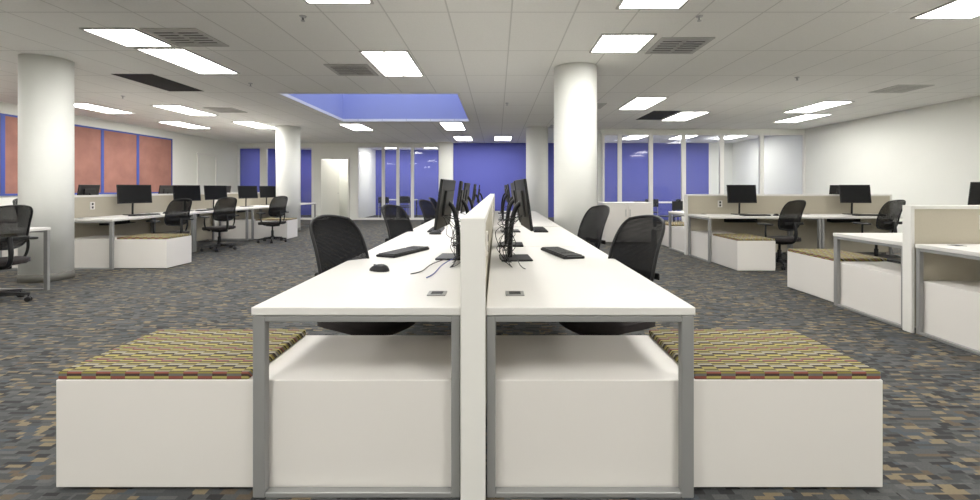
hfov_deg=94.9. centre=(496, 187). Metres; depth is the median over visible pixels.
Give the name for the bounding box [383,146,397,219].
window
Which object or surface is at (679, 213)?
office desk
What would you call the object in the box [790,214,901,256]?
office desk
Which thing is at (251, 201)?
divider
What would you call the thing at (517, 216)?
power cord
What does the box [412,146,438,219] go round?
window
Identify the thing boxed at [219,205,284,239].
office desk
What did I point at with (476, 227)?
divider
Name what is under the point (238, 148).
window
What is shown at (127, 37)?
recessed light
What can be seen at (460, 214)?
office desk
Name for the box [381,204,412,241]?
office chair
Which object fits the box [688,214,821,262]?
office desk
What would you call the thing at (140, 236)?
cushion
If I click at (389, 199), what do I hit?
meeting table
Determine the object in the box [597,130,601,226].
wall
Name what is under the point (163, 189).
computer monitor
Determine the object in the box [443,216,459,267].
power cord
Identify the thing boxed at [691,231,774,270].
storage bench
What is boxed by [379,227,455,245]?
office desk
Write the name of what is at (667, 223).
cushion
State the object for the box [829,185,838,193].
computer monitor
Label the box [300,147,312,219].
window
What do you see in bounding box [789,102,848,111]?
diffuser
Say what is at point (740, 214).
keyboard
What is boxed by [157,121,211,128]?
recessed light
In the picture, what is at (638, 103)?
recessed light
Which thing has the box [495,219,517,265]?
power cord
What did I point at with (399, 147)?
window
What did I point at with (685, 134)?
window
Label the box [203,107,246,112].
ceiling vent
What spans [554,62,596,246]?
column
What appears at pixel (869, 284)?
storage bench
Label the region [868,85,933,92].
ceiling vent
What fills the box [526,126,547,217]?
column
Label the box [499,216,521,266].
power cord
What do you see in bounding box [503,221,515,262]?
power cord
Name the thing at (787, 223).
office chair
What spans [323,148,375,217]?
wall
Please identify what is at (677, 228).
storage bench
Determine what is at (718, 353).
cushion
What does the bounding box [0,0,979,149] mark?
ceiling
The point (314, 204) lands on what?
office desk
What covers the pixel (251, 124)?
diffuser
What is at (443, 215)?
power cord
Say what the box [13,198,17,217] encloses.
office chair
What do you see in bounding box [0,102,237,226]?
wall
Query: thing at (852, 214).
keyboard
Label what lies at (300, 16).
sprinkler
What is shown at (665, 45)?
ceiling vent
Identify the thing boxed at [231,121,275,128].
recessed light
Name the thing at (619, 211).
base cabinet
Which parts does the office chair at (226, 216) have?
leg, seat, backrest, backrest frame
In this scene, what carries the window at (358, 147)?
in the wall at (445, 148)
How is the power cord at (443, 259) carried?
on the office desk at (348, 291)
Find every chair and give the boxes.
[0,205,38,301]
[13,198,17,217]
[146,198,192,256]
[199,197,238,251]
[256,196,288,243]
[309,215,414,334]
[378,197,388,217]
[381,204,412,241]
[400,197,410,207]
[418,199,435,224]
[428,197,436,217]
[559,215,665,334]
[577,205,609,249]
[645,199,658,215]
[659,201,682,221]
[757,200,805,269]
[853,200,905,262]
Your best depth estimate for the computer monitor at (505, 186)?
8.18 m
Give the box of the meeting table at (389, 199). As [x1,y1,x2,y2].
[380,199,417,217]
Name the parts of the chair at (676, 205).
seat, backrest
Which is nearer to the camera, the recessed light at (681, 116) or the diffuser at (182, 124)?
the recessed light at (681, 116)
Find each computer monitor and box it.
[77,185,99,194]
[116,185,151,214]
[158,185,172,193]
[172,185,200,210]
[204,185,226,208]
[238,186,257,206]
[259,186,275,204]
[433,179,459,259]
[453,181,468,245]
[460,183,473,212]
[472,184,479,204]
[477,185,482,202]
[498,181,522,246]
[498,184,509,220]
[498,185,507,213]
[499,179,532,261]
[500,183,519,232]
[726,185,756,214]
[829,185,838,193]
[839,185,871,214]
[967,182,979,204]
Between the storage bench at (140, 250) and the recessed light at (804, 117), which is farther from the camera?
the recessed light at (804, 117)
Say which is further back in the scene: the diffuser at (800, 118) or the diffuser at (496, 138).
the diffuser at (496, 138)
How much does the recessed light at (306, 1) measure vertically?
0.014 m
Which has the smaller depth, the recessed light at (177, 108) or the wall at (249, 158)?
the recessed light at (177, 108)
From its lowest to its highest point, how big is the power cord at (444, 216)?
0.287 m
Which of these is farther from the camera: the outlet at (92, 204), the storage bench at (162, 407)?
the outlet at (92, 204)
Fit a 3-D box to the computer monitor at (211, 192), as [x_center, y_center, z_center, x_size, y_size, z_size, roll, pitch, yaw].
[-6.294,0.203,10.024,0.200,0.519,0.490,0,0,28]
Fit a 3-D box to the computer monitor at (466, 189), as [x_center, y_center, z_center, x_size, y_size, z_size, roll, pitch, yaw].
[-0.290,0.203,4.898,0.200,0.519,0.490,0,0,2]
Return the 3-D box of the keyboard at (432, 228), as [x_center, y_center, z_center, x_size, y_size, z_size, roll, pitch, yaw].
[-0.660,0.451,4.900,0.150,0.024,0.450,0,0,-2]
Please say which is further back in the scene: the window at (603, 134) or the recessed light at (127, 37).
the window at (603, 134)
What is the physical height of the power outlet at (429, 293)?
0.005 m
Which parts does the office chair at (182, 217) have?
seat, backrest frame, backrest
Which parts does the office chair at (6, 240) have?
leg, leg, seat, backrest, backrest frame, armrest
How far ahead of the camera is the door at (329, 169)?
17.30 m
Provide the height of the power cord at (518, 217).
0.287 m
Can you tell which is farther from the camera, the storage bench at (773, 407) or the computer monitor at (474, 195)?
the computer monitor at (474, 195)
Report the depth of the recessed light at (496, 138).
15.38 m
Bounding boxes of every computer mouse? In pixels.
[369,264,388,271]
[429,230,440,234]
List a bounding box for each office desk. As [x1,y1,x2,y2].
[0,227,50,290]
[74,213,194,268]
[153,208,248,251]
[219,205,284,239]
[251,246,459,497]
[261,203,315,216]
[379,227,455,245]
[418,217,461,226]
[451,211,465,216]
[486,246,694,497]
[492,227,591,245]
[494,211,543,216]
[494,217,560,226]
[668,211,784,253]
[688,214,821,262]
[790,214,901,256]
[833,233,901,327]
[915,244,979,355]
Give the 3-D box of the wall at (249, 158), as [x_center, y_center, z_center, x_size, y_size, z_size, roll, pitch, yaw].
[-8.325,-0.247,18.600,2.950,2.905,3.000,0,0,0]
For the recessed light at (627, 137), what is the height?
0.014 m
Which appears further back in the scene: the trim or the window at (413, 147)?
the window at (413, 147)
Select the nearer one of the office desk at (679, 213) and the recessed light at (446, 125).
the office desk at (679, 213)
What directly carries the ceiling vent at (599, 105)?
in the ceiling
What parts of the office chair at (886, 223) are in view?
backrest, backrest frame, leg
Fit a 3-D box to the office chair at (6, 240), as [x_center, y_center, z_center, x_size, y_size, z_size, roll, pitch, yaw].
[-5.227,0.688,4.664,0.630,1.035,0.623,0,0,-34]
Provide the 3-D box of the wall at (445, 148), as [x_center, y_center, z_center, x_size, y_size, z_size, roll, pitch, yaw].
[-0.350,-0.247,15.370,19.072,2.905,2.526,0,0,17]
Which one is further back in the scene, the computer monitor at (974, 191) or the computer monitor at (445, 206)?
the computer monitor at (974, 191)
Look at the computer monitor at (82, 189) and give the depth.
7.57 m
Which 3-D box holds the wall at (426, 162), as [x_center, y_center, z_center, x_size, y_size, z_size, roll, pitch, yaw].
[-5.725,-0.247,20.200,8.150,2.905,0.200,0,0,0]
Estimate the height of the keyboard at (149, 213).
0.024 m
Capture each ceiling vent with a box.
[112,74,201,90]
[139,28,228,46]
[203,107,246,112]
[323,64,378,75]
[597,103,606,108]
[636,111,679,119]
[645,37,714,53]
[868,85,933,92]
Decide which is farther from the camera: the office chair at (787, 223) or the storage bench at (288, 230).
the storage bench at (288, 230)
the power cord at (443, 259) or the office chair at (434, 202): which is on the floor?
the office chair at (434, 202)
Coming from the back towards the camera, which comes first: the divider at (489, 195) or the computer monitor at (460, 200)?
the divider at (489, 195)
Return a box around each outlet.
[90,202,94,209]
[427,291,446,295]
[486,231,487,255]
[506,291,524,295]
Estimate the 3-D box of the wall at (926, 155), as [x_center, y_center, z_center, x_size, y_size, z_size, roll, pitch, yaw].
[9.000,-0.247,6.600,0.200,2.905,21.200,0,0,0]
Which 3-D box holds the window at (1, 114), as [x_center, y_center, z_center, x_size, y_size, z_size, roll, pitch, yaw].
[-9.785,-0.660,8.250,0.030,1.630,1.300,0,0,0]
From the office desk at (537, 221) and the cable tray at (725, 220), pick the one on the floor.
the office desk at (537, 221)
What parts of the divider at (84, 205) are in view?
rail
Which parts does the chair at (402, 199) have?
backrest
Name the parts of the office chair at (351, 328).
backrest frame, backrest, seat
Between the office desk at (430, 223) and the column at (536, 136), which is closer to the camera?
the office desk at (430, 223)
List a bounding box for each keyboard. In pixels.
[128,213,159,215]
[376,246,428,257]
[427,227,444,232]
[533,227,547,232]
[541,247,584,258]
[740,214,770,215]
[852,214,885,215]
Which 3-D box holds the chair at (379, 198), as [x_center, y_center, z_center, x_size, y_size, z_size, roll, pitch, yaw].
[-4.400,0.775,17.685,0.440,0.861,0.470,0,0,0]
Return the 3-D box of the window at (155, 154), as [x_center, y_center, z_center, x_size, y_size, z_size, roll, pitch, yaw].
[-9.785,-0.660,12.900,0.030,1.630,1.300,0,0,0]
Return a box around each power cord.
[411,259,445,273]
[426,258,454,277]
[443,215,457,266]
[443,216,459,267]
[444,216,459,259]
[445,217,459,265]
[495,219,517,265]
[498,216,520,263]
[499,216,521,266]
[500,217,518,264]
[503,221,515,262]
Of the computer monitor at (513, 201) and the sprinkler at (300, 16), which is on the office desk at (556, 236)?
the computer monitor at (513, 201)
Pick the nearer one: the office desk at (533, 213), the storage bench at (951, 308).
the storage bench at (951, 308)
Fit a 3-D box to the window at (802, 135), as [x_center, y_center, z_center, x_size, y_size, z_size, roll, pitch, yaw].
[8.275,-0.185,13.035,1.250,2.780,0.090,0,0,0]
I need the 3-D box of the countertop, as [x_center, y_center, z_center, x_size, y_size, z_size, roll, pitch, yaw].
[2.800,0.330,9.910,1.040,0.030,0.620,0,0,0]
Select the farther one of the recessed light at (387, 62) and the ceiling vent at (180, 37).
the recessed light at (387, 62)
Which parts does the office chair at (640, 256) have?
seat, backrest, backrest frame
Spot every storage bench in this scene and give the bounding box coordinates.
[2,234,17,267]
[56,329,450,486]
[74,234,190,267]
[221,218,296,238]
[495,329,882,486]
[657,222,683,251]
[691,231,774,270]
[787,249,900,323]
[924,281,979,350]
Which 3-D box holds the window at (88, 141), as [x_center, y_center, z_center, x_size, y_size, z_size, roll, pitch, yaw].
[-9.785,-0.660,10.675,0.030,1.630,0.950,0,0,0]
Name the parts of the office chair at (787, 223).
armrest, seat, backrest, backrest frame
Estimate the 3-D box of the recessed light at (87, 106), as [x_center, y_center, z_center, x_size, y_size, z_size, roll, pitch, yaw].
[-8.500,-1.693,9.600,0.600,0.014,1.200,0,0,0]
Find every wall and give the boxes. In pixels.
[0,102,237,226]
[238,129,804,219]
[240,149,275,191]
[289,94,467,118]
[301,150,438,214]
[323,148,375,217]
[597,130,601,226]
[733,96,979,232]
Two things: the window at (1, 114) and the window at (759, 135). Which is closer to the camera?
the window at (1, 114)
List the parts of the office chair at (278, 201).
seat, backrest, backrest frame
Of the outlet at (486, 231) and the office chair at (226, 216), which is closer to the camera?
the outlet at (486, 231)
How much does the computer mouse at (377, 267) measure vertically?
0.039 m
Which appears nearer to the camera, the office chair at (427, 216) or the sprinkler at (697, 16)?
the sprinkler at (697, 16)
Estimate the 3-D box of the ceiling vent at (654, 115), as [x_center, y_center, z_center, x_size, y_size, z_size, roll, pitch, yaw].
[3.755,-1.698,10.550,0.610,0.004,1.300,0,0,0]
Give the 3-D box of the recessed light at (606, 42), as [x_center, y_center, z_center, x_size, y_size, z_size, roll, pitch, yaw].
[1.455,-1.693,5.285,0.610,0.014,0.670,0,0,0]
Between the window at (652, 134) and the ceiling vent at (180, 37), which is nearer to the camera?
the ceiling vent at (180, 37)
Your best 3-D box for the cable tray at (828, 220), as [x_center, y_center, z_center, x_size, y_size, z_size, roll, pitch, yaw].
[6.165,0.550,7.950,0.590,0.110,0.120,0,0,0]
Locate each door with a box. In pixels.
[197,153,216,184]
[320,157,349,217]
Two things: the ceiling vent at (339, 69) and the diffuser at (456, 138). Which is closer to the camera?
the ceiling vent at (339, 69)
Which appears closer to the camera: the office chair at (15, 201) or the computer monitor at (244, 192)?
the office chair at (15, 201)
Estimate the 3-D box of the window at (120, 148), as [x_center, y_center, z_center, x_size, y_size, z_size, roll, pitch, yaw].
[-9.785,-0.660,11.700,0.030,1.630,1.100,0,0,0]
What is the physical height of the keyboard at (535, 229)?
0.024 m
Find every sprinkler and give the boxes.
[299,15,306,21]
[695,15,702,21]
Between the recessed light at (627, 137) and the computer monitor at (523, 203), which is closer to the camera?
the computer monitor at (523, 203)
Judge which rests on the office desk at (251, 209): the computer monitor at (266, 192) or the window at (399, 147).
the computer monitor at (266, 192)
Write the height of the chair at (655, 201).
0.861 m
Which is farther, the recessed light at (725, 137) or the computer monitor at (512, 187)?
the recessed light at (725, 137)
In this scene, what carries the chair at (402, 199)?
on the floor
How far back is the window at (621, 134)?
12.99 m
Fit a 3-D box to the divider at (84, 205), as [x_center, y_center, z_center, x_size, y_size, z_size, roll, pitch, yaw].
[-6.550,0.660,8.480,0.096,1.090,3.700,0,0,0]
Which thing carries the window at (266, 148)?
in the wall at (445, 148)
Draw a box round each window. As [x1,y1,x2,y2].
[0,113,2,195]
[3,113,17,195]
[74,124,102,194]
[103,129,137,193]
[138,134,172,192]
[237,147,260,192]
[265,147,275,185]
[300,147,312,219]
[357,146,382,219]
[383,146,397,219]
[398,146,411,219]
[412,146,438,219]
[453,143,732,219]
[602,133,619,201]
[620,133,650,202]
[651,133,683,221]
[684,133,721,193]
[722,133,761,193]
[762,133,804,193]
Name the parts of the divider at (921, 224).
rail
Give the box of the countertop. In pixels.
[597,202,652,203]
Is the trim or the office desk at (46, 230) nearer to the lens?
the office desk at (46, 230)
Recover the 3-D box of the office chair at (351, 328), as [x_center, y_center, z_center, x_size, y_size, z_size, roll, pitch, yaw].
[-0.809,0.688,2.705,0.622,1.035,0.623,0,0,-12]
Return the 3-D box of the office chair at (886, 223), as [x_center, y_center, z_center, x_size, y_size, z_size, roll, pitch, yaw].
[5.895,0.688,6.973,0.630,1.035,0.623,0,0,31]
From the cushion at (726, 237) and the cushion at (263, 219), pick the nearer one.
the cushion at (726, 237)
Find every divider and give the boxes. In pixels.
[74,193,212,240]
[214,192,275,239]
[460,198,492,499]
[486,194,494,226]
[684,194,891,254]
[902,205,979,332]
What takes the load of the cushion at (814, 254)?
on the storage bench at (869, 284)
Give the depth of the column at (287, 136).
12.25 m
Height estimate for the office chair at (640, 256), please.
1.035 m
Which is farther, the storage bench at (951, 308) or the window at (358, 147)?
the window at (358, 147)
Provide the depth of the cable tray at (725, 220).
8.00 m
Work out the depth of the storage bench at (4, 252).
6.70 m
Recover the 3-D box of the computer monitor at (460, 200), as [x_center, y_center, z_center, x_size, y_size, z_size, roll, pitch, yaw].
[-0.260,0.203,3.703,0.200,0.519,0.490,0,0,-3]
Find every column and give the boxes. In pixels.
[17,53,74,283]
[276,125,300,231]
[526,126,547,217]
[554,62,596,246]
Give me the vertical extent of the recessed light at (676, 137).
0.014 m
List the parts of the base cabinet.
door, door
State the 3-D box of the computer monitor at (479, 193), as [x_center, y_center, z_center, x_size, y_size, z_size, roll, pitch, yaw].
[-0.290,0.203,8.302,0.200,0.519,0.490,0,0,-2]
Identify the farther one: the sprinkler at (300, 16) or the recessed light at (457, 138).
the recessed light at (457, 138)
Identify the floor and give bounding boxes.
[0,215,979,499]
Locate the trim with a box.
[277,93,470,121]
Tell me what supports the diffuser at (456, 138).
attached to the recessed light at (457, 138)
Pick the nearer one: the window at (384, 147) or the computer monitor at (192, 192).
the computer monitor at (192, 192)
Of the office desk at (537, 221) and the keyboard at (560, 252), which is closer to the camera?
the keyboard at (560, 252)
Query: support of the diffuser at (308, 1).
attached to the recessed light at (306, 1)
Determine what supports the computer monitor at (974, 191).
on the office desk at (894, 240)
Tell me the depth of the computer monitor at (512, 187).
4.79 m
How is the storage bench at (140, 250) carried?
on the floor
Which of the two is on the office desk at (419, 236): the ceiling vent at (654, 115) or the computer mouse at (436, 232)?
the computer mouse at (436, 232)
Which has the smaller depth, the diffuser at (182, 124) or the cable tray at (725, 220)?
the cable tray at (725, 220)
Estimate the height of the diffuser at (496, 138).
0.007 m
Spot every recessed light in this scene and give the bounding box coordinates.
[74,103,134,113]
[79,28,174,46]
[134,48,239,73]
[150,105,217,115]
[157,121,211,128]
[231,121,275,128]
[303,0,373,3]
[339,124,373,130]
[359,50,423,75]
[439,122,465,129]
[453,136,472,140]
[494,136,511,140]
[589,33,656,52]
[616,0,688,8]
[618,97,667,109]
[622,136,646,138]
[660,112,709,120]
[669,136,695,138]
[715,136,743,138]
[772,114,832,122]
[782,101,854,112]
[910,0,979,18]
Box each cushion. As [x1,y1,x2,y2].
[59,329,305,378]
[117,234,190,238]
[255,218,296,220]
[649,329,879,378]
[657,222,683,225]
[713,234,774,240]
[788,249,886,260]
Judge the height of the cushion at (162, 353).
0.032 m
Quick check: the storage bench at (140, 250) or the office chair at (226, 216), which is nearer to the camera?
the storage bench at (140, 250)
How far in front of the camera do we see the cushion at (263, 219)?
10.56 m
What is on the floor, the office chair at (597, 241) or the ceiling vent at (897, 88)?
the office chair at (597, 241)
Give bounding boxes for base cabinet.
[597,202,652,243]
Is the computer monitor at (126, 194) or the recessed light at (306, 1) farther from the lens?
the computer monitor at (126, 194)
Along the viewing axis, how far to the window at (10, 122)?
9.05 m
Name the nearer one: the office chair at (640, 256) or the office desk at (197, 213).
the office chair at (640, 256)
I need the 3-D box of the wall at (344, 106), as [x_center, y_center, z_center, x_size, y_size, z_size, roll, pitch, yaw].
[-2.300,-2.475,9.725,3.300,1.450,3.450,0,0,0]
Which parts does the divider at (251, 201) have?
fabric panel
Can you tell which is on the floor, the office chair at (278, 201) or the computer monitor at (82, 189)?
the office chair at (278, 201)
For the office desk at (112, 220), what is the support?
on the floor
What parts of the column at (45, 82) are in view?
trim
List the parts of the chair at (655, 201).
backrest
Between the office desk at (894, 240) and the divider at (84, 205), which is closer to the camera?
the office desk at (894, 240)
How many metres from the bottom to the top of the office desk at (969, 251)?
0.748 m
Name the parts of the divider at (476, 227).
rail, fabric panel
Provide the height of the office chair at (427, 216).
1.035 m
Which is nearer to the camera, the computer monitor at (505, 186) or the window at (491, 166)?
the computer monitor at (505, 186)
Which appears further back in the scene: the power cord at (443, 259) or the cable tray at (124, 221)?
the cable tray at (124, 221)
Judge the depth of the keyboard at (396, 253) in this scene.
3.11 m
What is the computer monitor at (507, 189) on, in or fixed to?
on the office desk at (537, 221)
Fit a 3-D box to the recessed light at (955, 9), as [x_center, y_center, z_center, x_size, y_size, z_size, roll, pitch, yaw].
[4.435,-1.693,4.000,0.610,0.014,1.000,0,0,0]
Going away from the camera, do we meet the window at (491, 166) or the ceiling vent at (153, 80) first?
the ceiling vent at (153, 80)
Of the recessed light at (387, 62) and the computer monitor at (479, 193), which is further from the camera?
the computer monitor at (479, 193)
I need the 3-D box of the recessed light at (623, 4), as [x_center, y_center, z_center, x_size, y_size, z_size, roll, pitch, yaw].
[1.425,-1.693,3.625,0.610,0.014,1.250,0,0,0]
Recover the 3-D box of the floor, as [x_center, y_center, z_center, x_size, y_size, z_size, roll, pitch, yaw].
[-0.400,1.255,8.150,19.200,0.100,24.300,0,0,0]
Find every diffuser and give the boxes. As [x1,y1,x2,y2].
[156,106,212,114]
[161,122,204,127]
[235,122,273,127]
[307,0,369,2]
[454,137,471,139]
[495,137,510,139]
[778,115,825,121]
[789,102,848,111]
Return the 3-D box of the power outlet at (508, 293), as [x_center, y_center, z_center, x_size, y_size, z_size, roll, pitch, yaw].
[0.078,0.460,1.970,0.080,0.005,0.080,0,0,0]
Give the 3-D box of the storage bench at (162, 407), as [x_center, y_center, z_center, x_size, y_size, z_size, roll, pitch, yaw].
[-0.958,0.969,2.074,1.599,0.472,0.564,0,0,0]
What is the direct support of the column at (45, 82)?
on the floor
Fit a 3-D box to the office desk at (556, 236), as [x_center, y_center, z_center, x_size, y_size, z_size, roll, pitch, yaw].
[0.364,0.831,4.485,0.812,0.748,1.822,0,0,0]
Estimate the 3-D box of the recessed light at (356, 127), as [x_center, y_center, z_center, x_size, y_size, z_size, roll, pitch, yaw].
[-3.900,-1.693,12.550,0.600,0.014,1.300,0,0,0]
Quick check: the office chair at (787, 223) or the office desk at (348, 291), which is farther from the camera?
the office chair at (787, 223)
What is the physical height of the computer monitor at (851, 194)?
0.519 m
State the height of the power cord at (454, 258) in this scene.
0.020 m
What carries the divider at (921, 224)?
on the floor
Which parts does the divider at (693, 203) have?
rail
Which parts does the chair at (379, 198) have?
backrest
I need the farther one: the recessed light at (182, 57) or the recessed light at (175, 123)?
the recessed light at (175, 123)
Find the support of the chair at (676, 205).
on the floor
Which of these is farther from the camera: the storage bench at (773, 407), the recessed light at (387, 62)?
the recessed light at (387, 62)
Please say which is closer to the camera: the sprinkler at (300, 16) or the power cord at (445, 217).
the power cord at (445, 217)
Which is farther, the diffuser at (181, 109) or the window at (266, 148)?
the window at (266, 148)
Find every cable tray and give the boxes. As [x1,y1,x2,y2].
[99,220,135,224]
[724,219,757,221]
[827,219,860,221]
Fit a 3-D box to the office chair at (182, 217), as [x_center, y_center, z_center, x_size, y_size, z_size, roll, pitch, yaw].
[-5.539,0.688,7.632,0.630,1.035,0.623,0,0,-29]
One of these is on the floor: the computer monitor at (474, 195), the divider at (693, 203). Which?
the divider at (693, 203)
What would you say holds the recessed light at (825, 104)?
in the ceiling
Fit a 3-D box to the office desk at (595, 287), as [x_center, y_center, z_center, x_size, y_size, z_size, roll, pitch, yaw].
[0.364,0.831,2.655,0.812,0.748,1.822,0,0,0]

